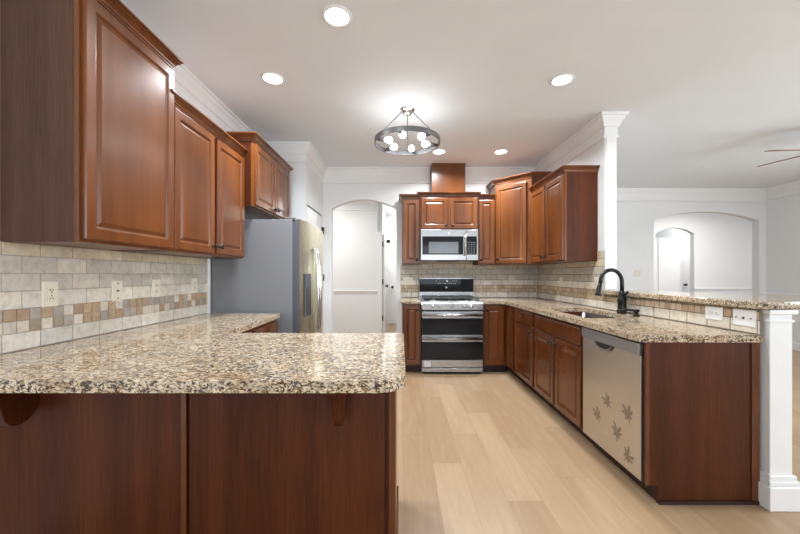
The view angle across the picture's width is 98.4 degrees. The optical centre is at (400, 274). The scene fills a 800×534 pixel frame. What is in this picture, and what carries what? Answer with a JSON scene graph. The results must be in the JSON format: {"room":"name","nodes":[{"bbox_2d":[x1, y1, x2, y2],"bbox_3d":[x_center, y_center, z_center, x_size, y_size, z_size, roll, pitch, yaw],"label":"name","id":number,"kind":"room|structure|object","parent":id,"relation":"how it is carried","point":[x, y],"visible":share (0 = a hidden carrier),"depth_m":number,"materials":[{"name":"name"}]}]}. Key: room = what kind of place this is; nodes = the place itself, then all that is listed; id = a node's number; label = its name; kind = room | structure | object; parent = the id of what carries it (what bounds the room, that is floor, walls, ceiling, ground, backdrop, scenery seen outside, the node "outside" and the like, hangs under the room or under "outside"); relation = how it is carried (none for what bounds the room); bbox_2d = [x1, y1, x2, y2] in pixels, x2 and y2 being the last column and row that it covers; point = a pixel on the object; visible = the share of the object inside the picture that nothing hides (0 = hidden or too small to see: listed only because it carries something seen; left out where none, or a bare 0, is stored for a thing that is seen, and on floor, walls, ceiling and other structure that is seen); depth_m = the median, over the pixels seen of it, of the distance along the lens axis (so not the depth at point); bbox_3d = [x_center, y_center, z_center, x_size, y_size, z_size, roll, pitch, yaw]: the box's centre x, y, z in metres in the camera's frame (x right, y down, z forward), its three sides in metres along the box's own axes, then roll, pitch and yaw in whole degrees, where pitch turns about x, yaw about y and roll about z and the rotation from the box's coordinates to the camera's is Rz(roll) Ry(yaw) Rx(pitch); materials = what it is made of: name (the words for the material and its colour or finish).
{"room":"kitchen","nodes":[
{"label":"kitchen","id":0,"kind":"room"},
{"bbox_2d":[3,219,245,353],"bbox_3d":[-1.697,-0.140,0.400,0.120,2.760,7.200,0,0,0],"label":"wall","id":1,"kind":"structure","parent":0,"point":[209,261],"depth_m":2.94,"materials":[{"name":"paint"}]},
{"bbox_2d":[0,0,183,250],"bbox_3d":[-1.454,-0.690,1.696,0.362,1.110,0.659,0,0,0],"label":"upper cabinet","id":2,"kind":"object","parent":1,"relation":"attached to","point":[87,97],"visible":1,"depth_m":1.42,"materials":[{"name":"brown wood"}]},
{"bbox_2d":[0,241,206,353],"bbox_3d":[-1.631,0.093,1.465,0.010,0.460,2.890,0,0,0],"label":"tile backsplash","id":3,"kind":"structure","parent":1,"relation":"attached to","point":[84,276],"depth_m":1.78,"materials":[{"name":"tile"}]},
{"bbox_2d":[41,281,57,307],"bbox_3d":[-1.622,0.090,1.600,0.009,0.118,0.074,0,0,0],"label":"wall outlet","id":4,"kind":"object","parent":3,"relation":"attached to","point":[49,289],"visible":1,"depth_m":1.59,"materials":[{"name":"beige plastic"}]},
{"bbox_2d":[47,287,54,300],"bbox_3d":[-1.619,0.090,1.600,0.003,0.066,0.034,0,0,0],"label":"receptacle","id":5,"kind":"object","parent":4,"relation":"attached to","point":[50,290],"depth_m":1.60,"materials":[{"name":"beige plastic"}]},
{"bbox_2d":[111,280,121,301],"bbox_3d":[-1.622,0.092,1.978,0.010,0.118,0.074,0,0,0],"label":"jack plate","id":6,"kind":"object","parent":3,"relation":"attached to","point":[116,286],"visible":1,"depth_m":1.97,"materials":[{"name":"beige plastic"}]},
{"bbox_2d":[152,279,159,296],"bbox_3d":[-1.622,0.090,2.295,0.009,0.118,0.074,0,0,0],"label":"wall outlet","id":7,"kind":"object","parent":3,"relation":"attached to","point":[155,282],"visible":1,"depth_m":2.29,"materials":[{"name":"beige plastic"}]},
{"bbox_2d":[191,278,196,292],"bbox_3d":[-1.622,0.085,2.720,0.009,0.118,0.074,0,0,0],"label":"wall outlet","id":8,"kind":"object","parent":3,"relation":"attached to","point":[193,280],"visible":1,"depth_m":2.71,"materials":[{"name":"beige plastic"}]},
{"bbox_2d":[121,89,247,258],"bbox_3d":[-1.456,-0.593,2.447,0.359,0.915,0.999,0,0,0],"label":"upper cabinet","id":9,"kind":"object","parent":1,"relation":"attached to","point":[208,162],"visible":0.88,"depth_m":2.32,"materials":[{"name":"brown wood"}]},
{"bbox_2d":[226,132,293,219],"bbox_3d":[-1.415,-0.885,3.375,0.441,0.610,1.014,0,0,0],"label":"upper cabinet","id":10,"kind":"object","parent":1,"relation":"attached to","point":[266,173],"visible":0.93,"depth_m":3.14,"materials":[{"name":"brown wood"}]},
{"bbox_2d":[288,163,322,226],"bbox_3d":[-1.429,-0.140,4.460,0.657,2.760,0.920,0,0,0],"label":"wall","id":11,"kind":"structure","parent":0,"point":[306,189],"depth_m":4.00,"materials":[{"name":"paint"}]},
{"bbox_2d":[174,64,429,183],"bbox_3d":[-1.438,-1.407,1.064,1.792,0.224,8.376,0,0,14],"label":"trim","id":12,"kind":"structure","parent":11,"relation":"attached to","point":[186,83],"depth_m":3.98,"materials":[{"name":"white paint"}]},
{"bbox_2d":[307,206,323,280],"bbox_3d":[-1.113,0.207,4.480,0.075,2.045,0.790,0,0,0],"label":"door","id":13,"kind":"structure","parent":11,"relation":"in","point":[313,218],"depth_m":4.44,"materials":[{"name":"white paint"}]},
{"bbox_2d":[323,210,323,332],"bbox_3d":[-1.094,0.165,4.891,0.012,2.150,0.053,0,0,0],"label":"trim","id":14,"kind":"structure","parent":11,"relation":"attached to","point":[323,210],"depth_m":4.88,"materials":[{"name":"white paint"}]},
{"bbox_2d":[333,203,377,332],"bbox_3d":[-1.935,-0.140,7.060,2.930,2.760,0.120,0,0,0],"label":"wall","id":15,"kind":"structure","parent":0,"point":[354,232],"depth_m":7.00,"materials":[{"name":"paint"}]},
{"bbox_2d":[333,201,376,210],"bbox_3d":[-1.875,-1.407,6.965,2.810,0.224,0.070,0,0,0],"label":"trim","id":16,"kind":"structure","parent":15,"relation":"attached to","point":[360,205],"depth_m":6.99,"materials":[{"name":"white paint"}]},
{"bbox_2d":[333,290,376,292],"bbox_3d":[-1.875,0.347,6.985,2.810,0.065,0.030,0,0,0],"label":"trim","id":17,"kind":"structure","parent":15,"relation":"attached to","point":[334,291],"depth_m":6.97,"materials":[{"name":"white paint"}]},
{"bbox_2d":[378,203,385,236],"bbox_3d":[-0.420,-0.140,7.910,0.100,2.760,1.580,0,0,0],"label":"wall","id":18,"kind":"structure","parent":0,"point":[381,211],"depth_m":7.12,"materials":[{"name":"paint"}]},
{"bbox_2d":[377,231,382,332],"bbox_3d":[-0.420,0.180,7.050,0.100,2.120,0.140,0,0,0],"label":"trim","id":19,"kind":"structure","parent":18,"relation":"attached to","point":[379,233],"depth_m":6.98,"materials":[{"name":"white paint"}]},
{"bbox_2d":[382,234,387,332],"bbox_3d":[-0.314,0.200,7.418,0.117,2.060,0.885,0,0,0],"label":"door","id":20,"kind":"structure","parent":18,"relation":"in","point":[384,237],"depth_m":7.02,"materials":[{"name":"white paint"}]},
{"bbox_2d":[386,214,395,323],"bbox_3d":[0.100,-0.140,8.760,1.140,2.760,0.120,0,0,0],"label":"wall","id":21,"kind":"structure","parent":0,"point":[390,218],"depth_m":8.70,"materials":[{"name":"paint"}]},
{"bbox_2d":[387,240,395,323],"bbox_3d":[0.100,0.180,8.690,0.900,2.120,0.020,0,0,0],"label":"trim","id":22,"kind":"structure","parent":21,"relation":"attached to","point":[388,241],"depth_m":8.68,"materials":[{"name":"white paint"}]},
{"bbox_2d":[390,243,395,323],"bbox_3d":[0.120,0.220,8.640,0.760,2.020,0.110,0,0,0],"label":"door","id":23,"kind":"structure","parent":21,"relation":"in","point":[392,245],"depth_m":8.66,"materials":[{"name":"white paint"}]},
{"bbox_2d":[323,184,536,332],"bbox_3d":[0.149,-0.140,4.980,3.812,2.760,0.120,0,0,0],"label":"wall","id":24,"kind":"structure","parent":0,"point":[335,196],"depth_m":4.92,"materials":[{"name":"paint"}]},
{"bbox_2d":[399,194,419,264],"bbox_3d":[0.118,-0.600,4.728,0.277,0.930,0.381,0,0,0],"label":"upper cabinet","id":25,"kind":"object","parent":24,"relation":"attached to","point":[410,203],"visible":1,"depth_m":4.57,"materials":[{"name":"brown wood"}]},
{"bbox_2d":[417,192,481,229],"bbox_3d":[0.643,-0.843,4.718,0.852,0.494,0.401,0,0,0],"label":"upper cabinet","id":26,"kind":"object","parent":24,"relation":"attached to","point":[438,210],"visible":0.94,"depth_m":4.55,"materials":[{"name":"brown wood"}]},
{"bbox_2d":[430,163,464,191],"bbox_3d":[0.654,-1.308,4.809,0.458,0.421,0.217,0,0,0],"label":"duct cover","id":27,"kind":"object","parent":26,"relation":"on","point":[444,177],"visible":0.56,"depth_m":4.70,"materials":[{"name":"brown wood"}]},
{"bbox_2d":[420,230,477,261],"bbox_3d":[0.642,-0.384,4.689,0.752,0.416,0.442,0,0,0],"label":"microwave oven","id":28,"kind":"object","parent":26,"relation":"attached to","point":[435,245],"visible":0.99,"depth_m":4.52,"materials":[{"name":"metal"}]},
{"bbox_2d":[401,261,535,296],"bbox_3d":[0.967,0.051,4.914,1.927,0.543,0.010,0,0,0],"label":"tile backsplash","id":29,"kind":"structure","parent":24,"relation":"attached to","point":[489,280],"depth_m":4.91,"materials":[{"name":"tile"}]},
{"bbox_2d":[403,277,412,284],"bbox_3d":[0.108,0.090,4.902,0.150,0.115,0.014,0,0,0],"label":"light switch","id":30,"kind":"object","parent":29,"relation":"attached to","point":[406,280],"visible":1,"depth_m":4.90,"materials":[{"name":"beige plastic"}]},
{"bbox_2d":[509,276,513,284],"bbox_3d":[1.580,0.082,4.905,0.074,0.118,0.009,0,0,0],"label":"wall outlet","id":31,"kind":"object","parent":29,"relation":"attached to","point":[511,278],"visible":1,"depth_m":4.90,"materials":[{"name":"beige plastic"}]},
{"bbox_2d":[473,194,495,264],"bbox_3d":[1.141,-0.600,4.728,0.225,0.930,0.381,0,0,0],"label":"upper cabinet","id":32,"kind":"object","parent":24,"relation":"attached to","point":[486,202],"visible":0.94,"depth_m":4.57,"materials":[{"name":"brown wood"}]},
{"bbox_2d":[486,171,552,264],"bbox_3d":[1.579,-0.698,4.565,0.725,1.125,0.708,0,0,0],"label":"upper cabinet","id":33,"kind":"object","parent":24,"relation":"attached to","point":[513,195],"visible":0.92,"depth_m":4.40,"materials":[{"name":"brown wood"}]},
{"bbox_2d":[120,0,799,213],"bbox_3d":[2.700,-1.570,2.950,12.200,0.100,12.700,0,0,0],"label":"ceiling","id":34,"kind":"structure","parent":0,"point":[706,87],"depth_m":2.63,"materials":[{"name":"paint"}]},
{"bbox_2d":[260,72,284,84],"bbox_3d":[-0.988,-1.516,2.670,0.180,0.007,0.180,0,0,0],"label":"recessed light","id":35,"kind":"object","parent":34,"relation":"in","point":[273,78],"visible":1,"depth_m":2.67,"materials":[{"name":"white paint"}]},
{"bbox_2d":[263,74,281,83],"bbox_3d":[-0.988,-1.517,2.670,0.140,0.003,0.140,0,0,6],"label":"diffuser","id":36,"kind":"object","parent":35,"relation":"attached to","point":[268,78],"depth_m":2.67,"materials":[{"name":"white plastic"}]},
{"bbox_2d":[321,5,352,27],"bbox_3d":[-0.373,-1.516,2.030,0.180,0.007,0.180,0,0,0],"label":"recessed light","id":37,"kind":"object","parent":34,"relation":"in","point":[338,16],"visible":1,"depth_m":2.02,"materials":[{"name":"white paint"}]},
{"bbox_2d":[325,8,348,25],"bbox_3d":[-0.373,-1.517,2.030,0.140,0.003,0.140,0,0,6],"label":"diffuser","id":38,"kind":"object","parent":37,"relation":"attached to","point":[333,16],"depth_m":2.03,"materials":[{"name":"white plastic"}]},
{"bbox_2d":[374,105,439,155],"bbox_3d":[0.062,-1.353,3.165,0.600,0.331,0.600,0,0,0],"label":"ring chandelier","id":39,"kind":"object","parent":34,"relation":"hanging from","point":[407,110],"visible":1,"depth_m":3.12,"materials":[{"name":"silver metal"}]},
{"bbox_2d":[377,137,391,142],"bbox_3d":[-0.148,-1.218,3.114,0.151,0.060,0.072,0,0,0],"label":"bulb","id":40,"kind":"object","parent":39,"relation":"attached to","point":[388,139],"depth_m":3.10,"materials":[{"name":"white glass"}]},
{"bbox_2d":[385,144,396,150],"bbox_3d":[-0.091,-1.218,3.318,0.124,0.060,0.124,0,0,0],"label":"bulb","id":41,"kind":"object","parent":39,"relation":"attached to","point":[394,146],"depth_m":3.28,"materials":[{"name":"white glass"}]},
{"bbox_2d":[399,131,405,137],"bbox_3d":[0.011,-1.218,2.955,0.072,0.060,0.151,0,0,0],"label":"bulb","id":42,"kind":"object","parent":39,"relation":"attached to","point":[402,134],"depth_m":2.98,"materials":[{"name":"white glass"}]},
{"bbox_2d":[408,145,414,153],"bbox_3d":[0.113,-1.218,3.375,0.072,0.060,0.151,0,0,0],"label":"bulb","id":43,"kind":"object","parent":39,"relation":"attached to","point":[411,148],"depth_m":3.32,"materials":[{"name":"white glass"}]},
{"bbox_2d":[418,133,429,139],"bbox_3d":[0.215,-1.218,3.012,0.124,0.060,0.124,0,0,0],"label":"bulb","id":44,"kind":"object","parent":39,"relation":"attached to","point":[421,136],"depth_m":3.02,"materials":[{"name":"white glass"}]},
{"bbox_2d":[422,140,437,146],"bbox_3d":[0.272,-1.218,3.216,0.151,0.060,0.072,0,0,0],"label":"bulb","id":45,"kind":"object","parent":39,"relation":"attached to","point":[425,143],"depth_m":3.21,"materials":[{"name":"white glass"}]},
{"bbox_2d":[432,149,445,153],"bbox_3d":[0.475,-1.516,4.260,0.180,0.007,0.180,0,0,0],"label":"recessed light","id":46,"kind":"object","parent":34,"relation":"in","point":[436,151],"visible":0.98,"depth_m":4.25,"materials":[{"name":"white paint"}]},
{"bbox_2d":[433,150,444,153],"bbox_3d":[0.475,-1.517,4.260,0.140,0.003,0.140,0,0,17],"label":"diffuser","id":47,"kind":"object","parent":46,"relation":"attached to","point":[434,151],"depth_m":4.25,"materials":[{"name":"white"}]},
{"bbox_2d":[493,149,507,153],"bbox_3d":[1.240,-1.516,4.260,0.180,0.007,0.180,0,0,0],"label":"recessed light","id":48,"kind":"object","parent":34,"relation":"in","point":[500,151],"visible":1,"depth_m":4.25,"materials":[{"name":"white paint"}]},
{"bbox_2d":[495,150,506,153],"bbox_3d":[1.240,-1.517,4.260,0.140,0.003,0.140,0,0,-17],"label":"diffuser","id":49,"kind":"object","parent":48,"relation":"attached to","point":[496,151],"depth_m":4.25,"materials":[{"name":"white"}]},
{"bbox_2d":[550,73,574,85],"bbox_3d":[1.260,-1.516,2.690,0.180,0.007,0.180,0,0,0],"label":"recessed light","id":50,"kind":"object","parent":34,"relation":"in","point":[566,78],"visible":1,"depth_m":2.68,"materials":[{"name":"white paint"}]},
{"bbox_2d":[552,75,571,84],"bbox_3d":[1.260,-1.517,2.690,0.140,0.003,0.140,0,0,-6],"label":"diffuser","id":51,"kind":"object","parent":50,"relation":"attached to","point":[559,79],"depth_m":2.68,"materials":[{"name":"white plastic"}]},
{"bbox_2d":[757,149,799,166],"bbox_3d":[4.309,-1.367,3.516,1.055,0.304,1.072,0,0,0],"label":"ceiling fan","id":52,"kind":"object","parent":34,"relation":"hanging from","point":[792,149],"visible":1,"depth_m":3.60,"materials":[{"name":"brown metal"}]},
{"bbox_2d":[560,138,616,308],"bbox_3d":[1.998,-0.140,4.690,0.113,2.760,2.820,0,0,0],"label":"wall","id":53,"kind":"structure","parent":0,"point":[596,155],"depth_m":3.33,"materials":[{"name":"paint"}]},
{"bbox_2d":[528,165,599,263],"bbox_3d":[1.752,-0.600,3.800,0.376,0.930,0.897,0,0,0],"label":"upper cabinet","id":54,"kind":"object","parent":53,"relation":"attached to","point":[564,203],"visible":1,"depth_m":3.39,"materials":[{"name":"brown wood"}]},
{"bbox_2d":[606,138,615,288],"bbox_3d":[1.998,-0.580,3.274,0.089,1.440,0.012,0,0,0],"label":"trim","id":55,"kind":"structure","parent":53,"relation":"attached to","point":[610,142],"depth_m":3.27,"materials":[{"name":"white paint"}]},
{"bbox_2d":[536,251,761,334],"bbox_3d":[1.936,0.046,3.381,0.010,0.553,3.053,0,0,0],"label":"tile backsplash","id":56,"kind":"structure","parent":53,"relation":"attached to","point":[577,287],"depth_m":3.33,"materials":[{"name":"tile"}]},
{"bbox_2d":[594,277,598,288],"bbox_3d":[1.927,0.083,3.400,0.009,0.118,0.074,0,0,0],"label":"wall outlet","id":57,"kind":"object","parent":56,"relation":"attached to","point":[596,279],"visible":0.98,"depth_m":3.40,"materials":[{"name":"beige plastic"}]},
{"bbox_2d":[705,306,722,320],"bbox_3d":[1.927,0.237,2.125,0.009,0.082,0.118,0,0,0],"label":"wall outlet","id":58,"kind":"object","parent":56,"relation":"attached to","point":[711,312],"visible":1,"depth_m":2.12,"materials":[{"name":"white plastic"}]},
{"bbox_2d":[733,308,755,327],"bbox_3d":[1.927,0.242,1.937,0.010,0.095,0.130,0,0,0],"label":"wall outlet","id":59,"kind":"object","parent":56,"relation":"attached to","point":[741,317],"visible":1,"depth_m":1.93,"materials":[{"name":"white plastic"}]},
{"bbox_2d":[385,324,799,533],"bbox_3d":[2.700,1.290,2.950,12.200,0.100,12.700,0,0,0],"label":"floor","id":60,"kind":"structure","parent":0,"point":[483,453],"depth_m":2.12,"materials":[{"name":"brown wood"}]},
{"bbox_2d":[0,391,398,533],"bbox_3d":[-0.822,0.803,1.502,1.623,0.873,0.795,0,0,0],"label":"base cabinet","id":61,"kind":"object","parent":60,"relation":"on","point":[71,463],"visible":0.7,"depth_m":1.31,"materials":[{"name":"brown wood"}]},
{"bbox_2d":[0,313,405,392],"bbox_3d":[-0.809,0.344,1.982,1.653,0.039,1.847,0,0,0],"label":"countertop","id":62,"kind":"structure","parent":61,"relation":"on","point":[207,352],"depth_m":1.29,"materials":[{"name":"beige stone"}]},
{"bbox_2d":[251,319,277,332],"bbox_3d":[-1.304,0.803,2.650,0.631,0.873,0.500,0,0,0],"label":"base cabinet","id":63,"kind":"object","parent":60,"relation":"on","point":[272,326],"visible":0.11,"depth_m":2.67,"materials":[{"name":"brown wood"}]},
{"bbox_2d":[212,218,322,332],"bbox_3d":[-1.202,0.372,3.417,0.837,1.735,0.905,0,0,0],"label":"refrigerator","id":64,"kind":"object","parent":60,"relation":"on","point":[280,270],"visible":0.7,"depth_m":2.96,"materials":[{"name":"grey metal"}]},
{"bbox_2d":[402,304,420,371],"bbox_3d":[0.138,0.803,4.598,0.232,0.873,0.639,0,0,0],"label":"base cabinet","id":65,"kind":"object","parent":60,"relation":"on","point":[411,313],"visible":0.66,"depth_m":4.31,"materials":[{"name":"brown wood"}]},
{"bbox_2d":[401,298,420,303],"bbox_3d":[0.130,0.344,4.596,0.252,0.039,0.623,0,0,0],"label":"countertop","id":66,"kind":"structure","parent":65,"relation":"on","point":[403,300],"depth_m":4.29,"materials":[{"name":"beige stone"}]},
{"bbox_2d":[419,278,482,373],"bbox_3d":[0.643,0.642,4.552,0.762,1.195,0.706,0,0,0],"label":"gas range","id":67,"kind":"object","parent":60,"relation":"on","point":[451,315],"visible":0.99,"depth_m":4.27,"materials":[{"name":"metal"}]},
{"bbox_2d":[419,298,482,301],"bbox_3d":[0.643,0.335,4.565,0.762,0.020,0.540,0,0,0],"label":"cooktop","id":68,"kind":"object","parent":67,"relation":"in","point":[421,299],"depth_m":4.35,"materials":[{"name":"metal"}]},
{"bbox_2d":[482,304,506,371],"bbox_3d":[1.182,0.803,4.598,0.300,0.873,0.639,0,0,0],"label":"base cabinet","id":69,"kind":"object","parent":60,"relation":"on","point":[494,315],"visible":0.76,"depth_m":4.31,"materials":[{"name":"brown wood"}]},
{"bbox_2d":[506,305,520,379],"bbox_3d":[1.617,0.803,4.173,0.608,0.873,0.305,0,0,0],"label":"base cabinet","id":70,"kind":"object","parent":60,"relation":"on","point":[510,320],"visible":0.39,"depth_m":4.14,"materials":[{"name":"brown wood"}]},
{"bbox_2d":[514,307,542,399],"bbox_3d":[1.607,0.803,3.716,0.651,0.873,0.605,0,0,0],"label":"base cabinet","id":71,"kind":"object","parent":60,"relation":"on","point":[524,323],"visible":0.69,"depth_m":3.66,"materials":[{"name":"brown wood"}]},
{"bbox_2d":[534,312,594,444],"bbox_3d":[1.601,0.803,2.958,0.639,0.873,0.905,0,0,0],"label":"base cabinet","id":72,"kind":"object","parent":60,"relation":"on","point":[558,344],"visible":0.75,"depth_m":2.84,"materials":[{"name":"brown wood"}]},
{"bbox_2d":[479,298,761,342],"bbox_3d":[1.484,0.344,3.379,0.913,0.039,3.058,0,0,0],"label":"countertop","id":73,"kind":"structure","parent":72,"relation":"on","point":[643,328],"depth_m":2.25,"materials":[{"name":"beige stone"}]},
{"bbox_2d":[582,312,612,317],"bbox_3d":[1.605,0.447,2.985,0.450,0.162,0.870,0,0,0],"label":"sink","id":74,"kind":"object","parent":73,"relation":"in","point":[584,314],"visible":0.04,"depth_m":3.26,"materials":[{"name":"metal"}]},
{"bbox_2d":[595,268,628,313],"bbox_3d":[1.762,0.135,2.884,0.276,0.380,0.108,0,0,0],"label":"kitchen faucet","id":75,"kind":"object","parent":73,"relation":"on","point":[621,301],"visible":0.98,"depth_m":2.88,"materials":[{"name":"black metal"}]},
{"bbox_2d":[616,309,639,316],"bbox_3d":[1.794,0.297,2.719,0.157,0.056,0.047,0,0,21],"label":"soap dispenser","id":76,"kind":"object","parent":73,"relation":"on","point":[635,311],"visible":1,"depth_m":2.70,"materials":[{"name":"black metal"}]},
{"bbox_2d":[582,327,655,499],"bbox_3d":[1.601,0.806,2.195,0.594,0.868,0.600,0,0,0],"label":"dishwasher","id":77,"kind":"object","parent":60,"relation":"on","point":[613,365],"visible":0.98,"depth_m":2.10,"materials":[{"name":"silver metal"}]},
{"bbox_2d":[644,342,759,504],"bbox_3d":[1.633,0.803,1.871,0.614,0.873,0.030,0,0,0],"label":"end panel","id":78,"kind":"object","parent":60,"relation":"on","point":[702,400],"visible":0.98,"depth_m":1.87,"materials":[{"name":"brown wood"}]},
{"bbox_2d":[655,228,689,237],"bbox_3d":[5.950,-0.140,9.060,5.500,2.760,0.120,0,0,0],"label":"wall","id":79,"kind":"structure","parent":0,"point":[669,232],"depth_m":9.00,"materials":[{"name":"grey paint"}]},
{"bbox_2d":[655,238,689,291],"bbox_3d":[7.080,0.140,8.985,1.000,2.200,0.030,0,0,0],"label":"trim","id":80,"kind":"structure","parent":79,"relation":"attached to","point":[657,240],"depth_m":8.97,"materials":[{"name":"white paint"}]},
{"bbox_2d":[658,242,687,291],"bbox_3d":[7.065,0.190,8.938,0.730,2.080,0.115,0,0,0],"label":"door","id":81,"kind":"structure","parent":79,"relation":"in","point":[672,256],"depth_m":8.95,"materials":[{"name":"white metal"}]},
{"bbox_2d":[617,201,765,296],"bbox_3d":[4.317,-0.140,6.160,4.525,2.760,0.120,0,0,0],"label":"wall","id":82,"kind":"structure","parent":0,"point":[635,219],"depth_m":6.10,"materials":[{"name":"grey paint"}]},
{"bbox_2d":[634,270,640,275],"bbox_3d":[4.190,-0.030,6.093,0.120,0.118,0.014,0,0,0],"label":"light switch","id":83,"kind":"object","parent":82,"relation":"attached to","point":[636,272],"visible":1,"depth_m":6.09,"materials":[{"name":"beige plastic"}]},
{"bbox_2d":[654,213,751,295],"bbox_3d":[5.950,-0.140,8.260,5.500,2.760,0.120,0,0,0],"label":"wall","id":84,"kind":"structure","parent":0,"point":[720,244],"depth_m":8.20,"materials":[{"name":"paint"}]},
{"bbox_2d":[654,288,751,290],"bbox_3d":[5.950,0.347,8.185,5.260,0.065,0.030,0,0,0],"label":"trim","id":85,"kind":"structure","parent":84,"relation":"attached to","point":[695,289],"depth_m":8.18,"materials":[{"name":"white paint"}]},
{"bbox_2d":[766,195,799,342],"bbox_3d":[6.520,-0.140,1.450,0.120,2.760,9.300,0,0,0],"label":"wall","id":86,"kind":"structure","parent":0,"point":[783,214],"depth_m":5.80,"materials":[{"name":"grey paint"}]},
{"bbox_2d":[465,111,799,200],"bbox_3d":[3.675,-1.407,1.450,5.570,0.224,9.300,0,0,0],"label":"trim","id":87,"kind":"structure","parent":86,"relation":"attached to","point":[605,124],"depth_m":4.90,"materials":[{"name":"white paint"}]},
{"bbox_2d":[759,293,799,297],"bbox_3d":[6.400,0.347,4.550,0.120,0.065,3.100,0,0,0],"label":"trim","id":88,"kind":"structure","parent":86,"relation":"attached to","point":[760,294],"depth_m":5.84,"materials":[{"name":"white paint"}]},
{"bbox_2d":[792,341,799,350],"bbox_3d":[6.400,1.170,1.460,0.120,0.140,9.280,0,0,0],"label":"baseboard","id":89,"kind":"structure","parent":86,"relation":"attached to","point":[795,345],"depth_m":5.62,"materials":[{"name":"white paint"}]},
{"bbox_3d":[1.998,0.713,2.618,0.113,1.054,1.325,0,0,0],"label":"wall","id":90,"kind":"structure","parent":0,"visible":0},
{"bbox_2d":[601,290,799,309],"bbox_3d":[2.127,0.164,2.540,0.465,0.040,1.459,0,0,0],"label":"bar","id":91,"kind":"object","parent":90,"relation":"on","point":[752,302],"visible":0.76,"depth_m":2.18,"materials":[{"name":"beige stone"}]},
{"bbox_2d":[751,309,799,511],"bbox_3d":[2.022,0.713,1.879,0.180,1.054,0.153,0,0,0],"label":"column","id":92,"kind":"structure","parent":90,"relation":"attached to","point":[778,488],"depth_m":1.83,"materials":[{"name":"white paint"}]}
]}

